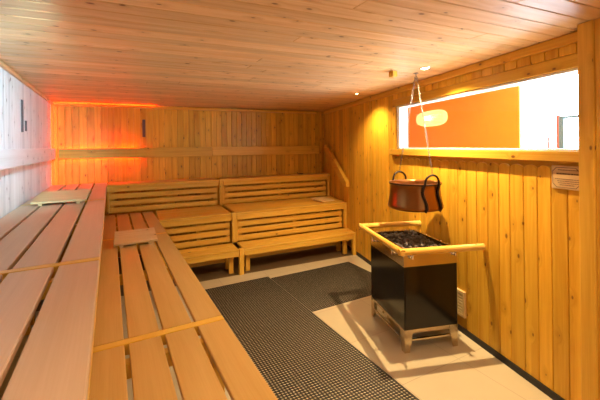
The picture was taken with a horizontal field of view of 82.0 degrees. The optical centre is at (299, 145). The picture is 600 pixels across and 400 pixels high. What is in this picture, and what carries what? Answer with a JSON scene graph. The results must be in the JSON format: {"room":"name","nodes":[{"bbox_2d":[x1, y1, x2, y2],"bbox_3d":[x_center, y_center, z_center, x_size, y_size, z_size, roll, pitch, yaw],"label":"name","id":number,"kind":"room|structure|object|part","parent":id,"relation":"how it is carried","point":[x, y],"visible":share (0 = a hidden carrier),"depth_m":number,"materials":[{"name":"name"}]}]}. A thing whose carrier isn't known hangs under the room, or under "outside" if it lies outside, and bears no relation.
{"room":"spa","nodes":[
{"label":"spa","id":0,"kind":"room"},
{"bbox_2d":[0,67,51,268],"bbox_3d":[-1.876,0.531,1.762,0.100,2.380,7.700,-1,0,-29],"label":"wall","id":1,"kind":"structure","parent":0,"point":[18,185],"depth_m":3.31,"materials":[{"name":"brown wood"}]},
{"bbox_2d":[21,100,23,131],"bbox_3d":[-2.686,-0.290,3.335,0.012,0.310,0.050,-1,0,-29],"label":"wall slot","id":2,"kind":"object","parent":1,"relation":"attached to","point":[22,119],"visible":1,"depth_m":3.32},
{"bbox_2d":[0,60,52,103],"bbox_3d":[-1.787,-0.642,1.709,0.028,0.033,7.510,-1,0,-29],"label":"trim","id":3,"kind":"structure","parent":1,"relation":"attached to","point":[3,65],"depth_m":3.26,"materials":[{"name":"brown wood"}]},
{"bbox_2d":[0,148,55,169],"bbox_3d":[-1.841,0.094,1.857,0.060,0.153,7.030,-1,0,-29],"label":"board","id":4,"kind":"object","parent":1,"relation":"attached to","point":[9,158],"visible":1,"depth_m":3.09,"materials":[{"name":"brown wood"}]},
{"bbox_2d":[52,106,54,184],"bbox_3d":[-3.560,-0.011,4.976,0.028,1.140,0.012,-1,0,-24],"label":"trim","id":5,"kind":"structure","parent":1,"relation":"attached to","point":[53,160],"depth_m":4.97,"materials":[{"name":"brown wood"}]},
{"bbox_2d":[51,102,324,262],"bbox_3d":[-1.630,0.528,5.957,4.600,2.380,0.102,-1,0,-24],"label":"wall","id":6,"kind":"structure","parent":0,"point":[74,127],"depth_m":5.76,"materials":[{"name":"brown wood"}]},
{"bbox_2d":[58,147,211,158],"bbox_3d":[-2.518,0.105,5.469,2.190,0.155,0.075,-1,0,-24],"label":"board","id":7,"kind":"object","parent":6,"relation":"attached to","point":[75,153],"visible":1,"depth_m":5.38,"materials":[{"name":"brown wood"}]},
{"bbox_2d":[142,120,144,136],"bbox_3d":[-2.496,-0.283,5.515,0.045,0.280,0.012,-1,0,-24],"label":"wall slot","id":8,"kind":"object","parent":6,"relation":"attached to","point":[143,121],"visible":1,"depth_m":5.51,"materials":[{"name":"brown wood"}]},
{"bbox_2d":[54,103,315,113],"bbox_3d":[-1.629,-0.626,5.876,4.240,0.037,0.061,-1,0,-24],"label":"trim","id":9,"kind":"structure","parent":6,"relation":"attached to","point":[55,104],"depth_m":5.68,"materials":[{"name":"brown wood"}]},
{"bbox_2d":[212,146,318,155],"bbox_3d":[-0.578,0.084,6.331,2.044,0.155,0.075,-1,0,-24],"label":"board","id":10,"kind":"object","parent":6,"relation":"attached to","point":[257,150],"visible":1,"depth_m":6.26,"materials":[{"name":"brown wood"}]},
{"bbox_2d":[0,242,552,399],"bbox_3d":[1.608,1.711,3.441,7.900,0.062,9.500,-1,0,-29],"label":"floor","id":11,"kind":"structure","parent":0,"point":[434,368],"depth_m":2.88,"materials":[{"name":"beige tile"}]},
{"bbox_2d":[0,260,99,399],"bbox_3d":[-0.709,1.123,0.488,0.695,1.170,2.250,-1,0,-29],"label":"bench","id":12,"kind":"object","parent":11,"relation":"on","point":[54,362],"visible":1,"depth_m":1.01,"materials":[{"name":"brown wood"}]},
{"bbox_2d":[0,200,104,335],"bbox_3d":[-1.781,1.135,2.437,0.695,1.170,2.190,-1,0,-29],"label":"bench","id":13,"kind":"object","parent":11,"relation":"on","point":[20,227],"visible":0.65,"depth_m":2.12,"materials":[{"name":"brown wood"}]},
{"bbox_3d":[-2.521,1.194,3.166,0.060,1.066,0.060,-1,0,-29],"label":"leg","id":14,"kind":"part","parent":13,"relation":"part of","materials":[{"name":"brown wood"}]},
{"bbox_3d":[-1.800,0.564,2.459,0.695,0.028,2.140,-1,0,-29],"label":"seat","id":15,"kind":"part","parent":13,"relation":"part of","materials":[{"name":"brown wood"}]},
{"bbox_2d":[21,183,106,324],"bbox_3d":[-2.800,1.146,4.291,0.695,1.170,2.031,-1,0,-29],"label":"bench","id":16,"kind":"object","parent":11,"relation":"on","point":[98,192],"visible":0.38,"depth_m":4.45,"materials":[{"name":"brown wood"}]},
{"bbox_3d":[-2.618,1.196,3.344,0.060,1.066,0.060,-1,0,-29],"label":"leg","id":17,"kind":"part","parent":16,"relation":"part of","materials":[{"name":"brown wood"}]},
{"bbox_2d":[31,189,90,206],"bbox_3d":[-2.362,0.512,3.445,0.430,0.088,0.478,-1,0,-27],"label":"headrest cover","id":18,"kind":"object","parent":16,"relation":"on","point":[81,195],"visible":1,"depth_m":3.37,"materials":[{"name":"brown wood"}]},
{"bbox_3d":[-2.819,0.575,4.313,0.695,0.028,1.981,-1,0,-29],"label":"seat","id":19,"kind":"part","parent":16,"relation":"part of","materials":[{"name":"brown wood"}]},
{"bbox_2d":[102,211,166,248],"bbox_3d":[-2.104,1.345,4.316,0.635,0.757,1.505,-1,0,-29],"label":"bench","id":20,"kind":"object","parent":11,"relation":"on","point":[122,220],"visible":0.37,"depth_m":4.31,"materials":[{"name":"brown wood"}]},
{"bbox_2d":[93,233,223,360],"bbox_3d":[-1.214,1.335,2.697,0.635,0.757,2.180,-1,0,-29],"label":"bench","id":21,"kind":"object","parent":11,"relation":"on","point":[141,321],"visible":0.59,"depth_m":2.19,"materials":[{"name":"brown wood"}]},
{"bbox_2d":[114,227,157,247],"bbox_3d":[-1.659,0.922,3.481,0.380,0.078,0.398,-1,0,-28],"label":"headrest cover","id":22,"kind":"object","parent":21,"relation":"on","point":[121,238],"visible":1,"depth_m":3.43,"materials":[{"name":"brown wood"}]},
{"bbox_2d":[89,320,277,399],"bbox_3d":[-0.154,1.323,0.769,0.635,0.757,2.210,-1,0,-29],"label":"bench","id":23,"kind":"object","parent":11,"relation":"on","point":[230,367],"visible":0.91,"depth_m":1.47,"materials":[{"name":"brown wood"}]},
{"bbox_3d":[-0.421,1.378,1.769,0.060,0.654,0.060,-1,0,-29],"label":"leg","id":24,"kind":"part","parent":23,"relation":"part of","materials":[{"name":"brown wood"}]},
{"bbox_2d":[165,243,238,280],"bbox_3d":[-1.301,1.544,4.522,0.930,0.340,0.355,-1,0,-26],"label":"bench","id":25,"kind":"object","parent":11,"relation":"on","point":[208,255],"visible":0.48,"depth_m":4.53,"materials":[{"name":"brown wood"}]},
{"bbox_2d":[156,205,231,248],"bbox_3d":[-1.564,1.168,5.035,0.955,0.416,0.785,-1,0,-26],"label":"bench","id":26,"kind":"object","parent":25,"relation":"on","point":[205,214],"visible":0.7,"depth_m":4.76,"materials":[{"name":"brown wood"}]},
{"bbox_2d":[107,178,218,213],"bbox_3d":[-2.120,0.759,5.445,1.595,0.412,0.421,-1,0,-26],"label":"backrest","id":27,"kind":"object","parent":26,"relation":"on","point":[113,187],"visible":0.98,"depth_m":5.26,"materials":[{"name":"brown wood"}]},
{"bbox_3d":[-2.755,0.782,4.957,0.028,0.381,0.032,-1,0,-26],"label":"post","id":28,"kind":"part","parent":27,"relation":"part of","materials":[{"name":"brown wood"}]},
{"bbox_3d":[-2.122,0.568,5.445,1.595,0.030,0.421,-1,0,-26],"label":"seat","id":29,"kind":"part","parent":27,"relation":"part of","materials":[{"name":"brown wood"}]},
{"bbox_3d":[-1.567,0.975,5.035,0.955,0.030,0.785,-1,0,-26],"label":"seat","id":30,"kind":"part","parent":26,"relation":"part of","materials":[{"name":"brown wood"}]},
{"bbox_2d":[231,212,236,242],"bbox_3d":[-0.942,1.159,4.921,0.060,0.420,0.058,-1,0,-26],"label":"post","id":31,"kind":"object","parent":26,"relation":"attached to","point":[233,222],"visible":1,"depth_m":4.90,"materials":[{"name":"brown wood"}]},
{"bbox_3d":[-1.302,1.389,4.522,0.930,0.030,0.355,-1,0,-26],"label":"seat","id":32,"kind":"part","parent":25,"relation":"part of","materials":[{"name":"brown wood"}]},
{"bbox_3d":[-1.010,1.557,4.808,0.060,0.308,0.050,-1,0,-26],"label":"leg","id":33,"kind":"part","parent":25,"relation":"part of","materials":[{"name":"brown wood"}]},
{"bbox_3d":[-0.931,1.556,4.641,0.060,0.308,0.050,-1,0,-26],"label":"leg","id":34,"kind":"part","parent":25,"relation":"part of","materials":[{"name":"brown wood"}]},
{"bbox_2d":[239,248,243,274],"bbox_3d":[-0.782,1.537,4.597,0.060,0.344,0.058,-1,0,-26],"label":"post","id":35,"kind":"object","parent":11,"relation":"on","point":[241,250],"visible":1,"depth_m":4.57,"materials":[{"name":"brown wood"}]},
{"bbox_2d":[237,228,355,270],"bbox_3d":[0.022,1.530,5.152,1.861,0.340,0.361,-1,0,-26],"label":"bench","id":36,"kind":"object","parent":11,"relation":"on","point":[298,242],"visible":0.97,"depth_m":5.08,"materials":[{"name":"brown wood"}]},
{"bbox_3d":[-0.723,1.554,4.740,0.060,0.308,0.050,-1,0,-26],"label":"leg","id":37,"kind":"part","parent":36,"relation":"part of","materials":[{"name":"brown wood"}]},
{"bbox_2d":[224,196,346,240],"bbox_3d":[-0.162,1.153,5.704,2.013,0.416,0.791,-1,0,-26],"label":"bench","id":38,"kind":"object","parent":36,"relation":"on","point":[251,210],"visible":0.98,"depth_m":5.37,"materials":[{"name":"brown wood"}]},
{"bbox_2d":[219,179,222,204],"bbox_3d":[-1.288,0.748,5.634,0.060,0.416,0.058,-1,0,-26],"label":"post","id":39,"kind":"object","parent":38,"relation":"on","point":[220,180],"visible":1,"depth_m":5.61,"materials":[{"name":"brown wood"}]},
{"bbox_2d":[219,173,329,203],"bbox_3d":[-0.378,0.740,6.250,2.102,0.412,0.379,-1,0,-26],"label":"backrest","id":40,"kind":"object","parent":38,"relation":"on","point":[242,180],"visible":0.95,"depth_m":6.06,"materials":[{"name":"brown wood"}]},
{"bbox_3d":[-1.253,0.765,5.676,0.028,0.381,0.032,-1,0,-26],"label":"post","id":41,"kind":"part","parent":40,"relation":"part of","materials":[{"name":"brown wood"}]},
{"bbox_3d":[-0.382,0.549,6.252,2.102,0.030,0.373,-1,0,-26],"label":"seat","id":42,"kind":"part","parent":40,"relation":"part of","materials":[{"name":"brown wood"}]},
{"bbox_3d":[0.535,0.745,6.508,0.051,0.382,0.056,-1,0,-26],"label":"post","id":43,"kind":"part","parent":40,"relation":"part of","materials":[{"name":"brown wood"}]},
{"bbox_3d":[-0.165,0.960,5.707,2.013,0.030,0.785,-1,0,-26],"label":"seat","id":44,"kind":"part","parent":38,"relation":"part of","materials":[{"name":"brown wood"}]},
{"bbox_2d":[311,197,333,202],"bbox_3d":[0.384,0.914,5.871,0.270,0.048,0.299,-1,0,-36],"label":"headrest cover","id":45,"kind":"object","parent":38,"relation":"on","point":[319,199],"visible":1,"depth_m":5.82,"materials":[{"name":"brown wood"}]},
{"bbox_3d":[0.743,1.158,5.729,0.051,0.386,0.056,-1,0,-26],"label":"post","id":46,"kind":"part","parent":38,"relation":"part of","materials":[{"name":"brown wood"}]},
{"bbox_3d":[0.019,1.375,5.155,1.861,0.030,0.355,-1,0,-26],"label":"seat","id":47,"kind":"part","parent":36,"relation":"part of","materials":[{"name":"brown wood"}]},
{"bbox_3d":[0.620,1.539,5.589,0.060,0.308,0.050,-1,0,-26],"label":"leg","id":48,"kind":"part","parent":36,"relation":"part of","materials":[{"name":"brown wood"}]},
{"bbox_3d":[0.700,1.538,5.422,0.060,0.308,0.050,-1,0,-26],"label":"leg","id":49,"kind":"part","parent":36,"relation":"part of","materials":[{"name":"brown wood"}]},
{"bbox_3d":[0.840,1.536,5.375,0.051,0.310,0.056,-1,0,-26],"label":"post","id":50,"kind":"part","parent":36,"relation":"part of","materials":[{"name":"brown wood"}]},
{"bbox_2d":[205,277,418,399],"bbox_3d":[0.063,1.697,2.706,0.885,0.004,3.600,-1,0,-29],"label":"rubber mat","id":51,"kind":"object","parent":11,"relation":"on","point":[274,309],"visible":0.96,"depth_m":2.90,"materials":[{"name":"black rubber"}]},
{"bbox_2d":[271,262,370,311],"bbox_3d":[0.416,1.693,4.284,1.235,0.004,1.035,-1,0,-29],"label":"rubber mat","id":52,"kind":"object","parent":11,"relation":"on","point":[351,278],"visible":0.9,"depth_m":4.21,"materials":[{"name":"black rubber"}]},
{"bbox_2d":[371,229,457,353],"bbox_3d":[1.002,1.270,3.158,0.534,0.838,0.711,-1,0,-12],"label":"heater","id":53,"kind":"object","parent":11,"relation":"on","point":[418,293],"visible":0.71,"depth_m":2.88,"materials":[{"name":"black metal"}]},
{"bbox_3d":[0.761,1.599,3.428,0.075,0.186,0.082,-1,0,-12],"label":"leg","id":54,"kind":"part","parent":53,"relation":"part of","materials":[{"name":"silver metal"}]},
{"bbox_3d":[0.786,1.248,3.136,0.012,0.513,0.665,-1,0,-12],"label":"panel","id":55,"kind":"part","parent":53,"relation":"part of","materials":[{"name":"black metal"}]},
{"bbox_3d":[0.881,1.597,2.857,0.075,0.186,0.082,-1,0,-12],"label":"leg","id":56,"kind":"part","parent":53,"relation":"part of","materials":[{"name":"silver metal"}]},
{"bbox_3d":[1.086,1.245,2.865,0.464,0.513,0.012,-1,0,-12],"label":"panel","id":57,"kind":"part","parent":53,"relation":"part of","materials":[{"name":"black metal"}]},
{"bbox_3d":[1.285,1.593,2.942,0.075,0.186,0.082,-1,0,-12],"label":"leg","id":58,"kind":"part","parent":53,"relation":"part of","materials":[{"name":"silver metal"}]},
{"bbox_3d":[1.252,1.243,3.234,0.012,0.513,0.665,-1,0,-12],"label":"panel","id":59,"kind":"part","parent":53,"relation":"part of","materials":[{"name":"black metal"}]},
{"bbox_2d":[577,18,599,399],"bbox_3d":[1.699,0.492,1.839,0.120,2.379,0.321,-1,0,-15],"label":"wooden post","id":60,"kind":"object","parent":11,"relation":"on","point":[588,33],"visible":1,"depth_m":1.92,"materials":[{"name":"brown wood"}]},
{"bbox_2d":[0,0,599,111],"bbox_3d":[-0.271,-0.687,3.019,4.648,0.020,6.923,-1,0,-24],"label":"ceiling","id":61,"kind":"structure","parent":0,"point":[298,55],"depth_m":2.28,"materials":[{"name":"brown wood"}]},
{"bbox_2d":[389,71,396,77],"bbox_3d":[0.858,-0.662,3.180,0.056,0.054,0.056,-1,0,-29],"label":"wooden block","id":62,"kind":"object","parent":61,"relation":"attached to","point":[392,74],"visible":1,"depth_m":3.16,"materials":[{"name":"brown wood"}]},
{"bbox_2d":[324,43,580,399],"bbox_3d":[1.409,0.494,3.561,0.131,2.380,7.400,-1,0,-15],"label":"wall","id":63,"kind":"structure","parent":0,"point":[522,290],"depth_m":2.74,"materials":[{"name":"brown wood"}]},
{"bbox_2d":[324,145,348,186],"bbox_3d":[0.638,0.318,6.035,0.105,0.670,1.093,-1,0,-15],"label":"handrail","id":64,"kind":"object","parent":63,"relation":"attached to","point":[344,180],"visible":1,"depth_m":5.92,"materials":[{"name":"brown wood"}]},
{"bbox_2d":[358,220,485,256],"bbox_3d":[1.067,0.837,3.236,0.752,0.053,0.964,-1,0,-10],"label":"guard rail","id":65,"kind":"object","parent":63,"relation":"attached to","point":[365,227],"visible":0.88,"depth_m":2.82,"materials":[{"name":"brown wood"}]},
{"bbox_3d":[0.722,0.842,3.174,0.051,0.050,0.960,-1,0,-10],"label":"rail","id":66,"kind":"part","parent":65,"relation":"part of","materials":[{"name":"brown wood"}]},
{"bbox_3d":[0.983,0.838,3.684,0.743,0.053,0.054,-1,0,-10],"label":"rail","id":67,"kind":"part","parent":65,"relation":"part of","materials":[{"name":"brown wood"}]},
{"bbox_3d":[1.150,0.836,2.789,0.750,0.053,0.054,-1,0,-10],"label":"rail","id":68,"kind":"part","parent":65,"relation":"part of","materials":[{"name":"brown wood"}]},
{"bbox_2d":[324,31,576,113],"bbox_3d":[1.364,-0.661,3.357,0.039,0.063,7.020,-1,0,-15],"label":"trim","id":69,"kind":"structure","parent":63,"relation":"attached to","point":[571,38],"depth_m":2.82,"materials":[{"name":"brown wood"}]},
{"bbox_2d":[341,241,564,399],"bbox_3d":[1.404,1.660,3.350,0.012,0.050,7.000,-1,0,-15],"label":"baseboard","id":70,"kind":"structure","parent":63,"relation":"attached to","point":[507,362],"depth_m":2.63,"materials":[{"name":"black rubber"}]},
{"bbox_2d":[457,288,465,318],"bbox_3d":[1.439,1.419,3.185,0.022,0.230,0.242,-1,0,-15],"label":"air vent","id":71,"kind":"object","parent":63,"relation":"in","point":[461,295],"visible":0.48,"depth_m":3.11,"materials":[{"name":"brown wood"}]},
{"bbox_2d":[389,149,578,162],"bbox_3d":[1.690,0.066,2.124,0.045,0.071,4.475,-1,0,-15],"label":"trim","id":72,"kind":"structure","parent":63,"relation":"attached to","point":[527,155],"depth_m":2.64,"materials":[{"name":"brown wood"}]},
{"bbox_2d":[397,68,578,150],"bbox_3d":[1.542,-0.226,3.048,0.118,0.516,2.434,-1,0,-15],"label":"window","id":73,"kind":"structure","parent":63,"relation":"in","point":[402,118],"depth_m":3.03,"materials":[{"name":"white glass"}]},
{"bbox_2d":[552,165,578,190],"bbox_3d":[1.691,0.201,2.186,0.014,0.150,0.195,-1,0,-15],"label":"air vent","id":74,"kind":"object","parent":63,"relation":"attached to","point":[563,177],"visible":0.94,"depth_m":2.19,"materials":[{"name":"brown wood"}]},
{"bbox_2d":[407,85,521,147],"bbox_3d":[2.632,0.321,6.724,0.101,2.700,3.900,-1,0,-15],"label":"wall","id":75,"kind":"structure","parent":0,"point":[491,119],"depth_m":5.63,"materials":[{"name":"orange paint"}]},
{"bbox_2d":[416,110,447,126],"bbox_3d":[2.493,-0.537,6.701,0.158,0.310,0.920,-1,0,-15],"label":"wall lamp","id":76,"kind":"object","parent":75,"relation":"attached to","point":[433,117],"visible":1,"depth_m":6.59,"materials":[{"name":"yellow glass"}]},
{"bbox_3d":[1.100,-0.661,3.271,0.048,0.062,0.048,-1,0,-29],"label":"ceiling hook","id":77,"kind":"object","parent":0,"visible":0},
{"bbox_2d":[399,78,415,169],"bbox_3d":[1.047,-0.192,3.375,0.017,0.907,0.252,-1,0,-23],"label":"chain","id":78,"kind":"object","parent":77,"relation":"hanging from","point":[414,78],"visible":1,"depth_m":3.38,"materials":[{"name":"metal"}]},
{"bbox_2d":[388,171,443,212],"bbox_3d":[1.087,0.421,3.263,0.502,0.344,0.533,-1,0,-29],"label":"cauldron","id":79,"kind":"object","parent":78,"relation":"hanging from","point":[406,195],"visible":1,"depth_m":3.06,"materials":[{"name":"brown metal"}]},
{"bbox_3d":[1.007,0.420,3.486,0.205,0.339,0.056,-1,0,-17],"label":"strap handle","id":80,"kind":"part","parent":79,"relation":"part of","materials":[{"name":"black metal"}]},
{"bbox_3d":[1.167,0.418,3.039,0.205,0.339,0.056,-1,0,-17],"label":"strap handle","id":81,"kind":"part","parent":79,"relation":"part of","materials":[{"name":"black metal"}]},
{"bbox_2d":[416,78,432,172],"bbox_3d":[1.138,-0.193,3.159,0.016,0.907,0.253,-1,0,-11],"label":"chain","id":82,"kind":"object","parent":77,"relation":"hanging from","point":[417,78],"visible":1,"depth_m":3.15,"materials":[{"name":"metal"}]},
{"bbox_3d":[3.720,0.309,2.564,0.100,2.700,4.699,-1,0,-15],"label":"wall","id":83,"kind":"structure","parent":0,"visible":0},
{"bbox_2d":[521,74,578,148],"bbox_3d":[3.688,0.284,2.555,0.066,2.348,4.698,-1,0,-15],"label":"window","id":84,"kind":"structure","parent":83,"relation":"in","point":[549,108],"depth_m":4.40,"materials":[{"name":"white glass"}]},
{"bbox_3d":[3.409,0.542,3.583,0.040,1.820,1.429,-1,0,-15],"label":"frame","id":85,"kind":"part","parent":84,"relation":"part of","materials":[{"name":"white"}]}
]}

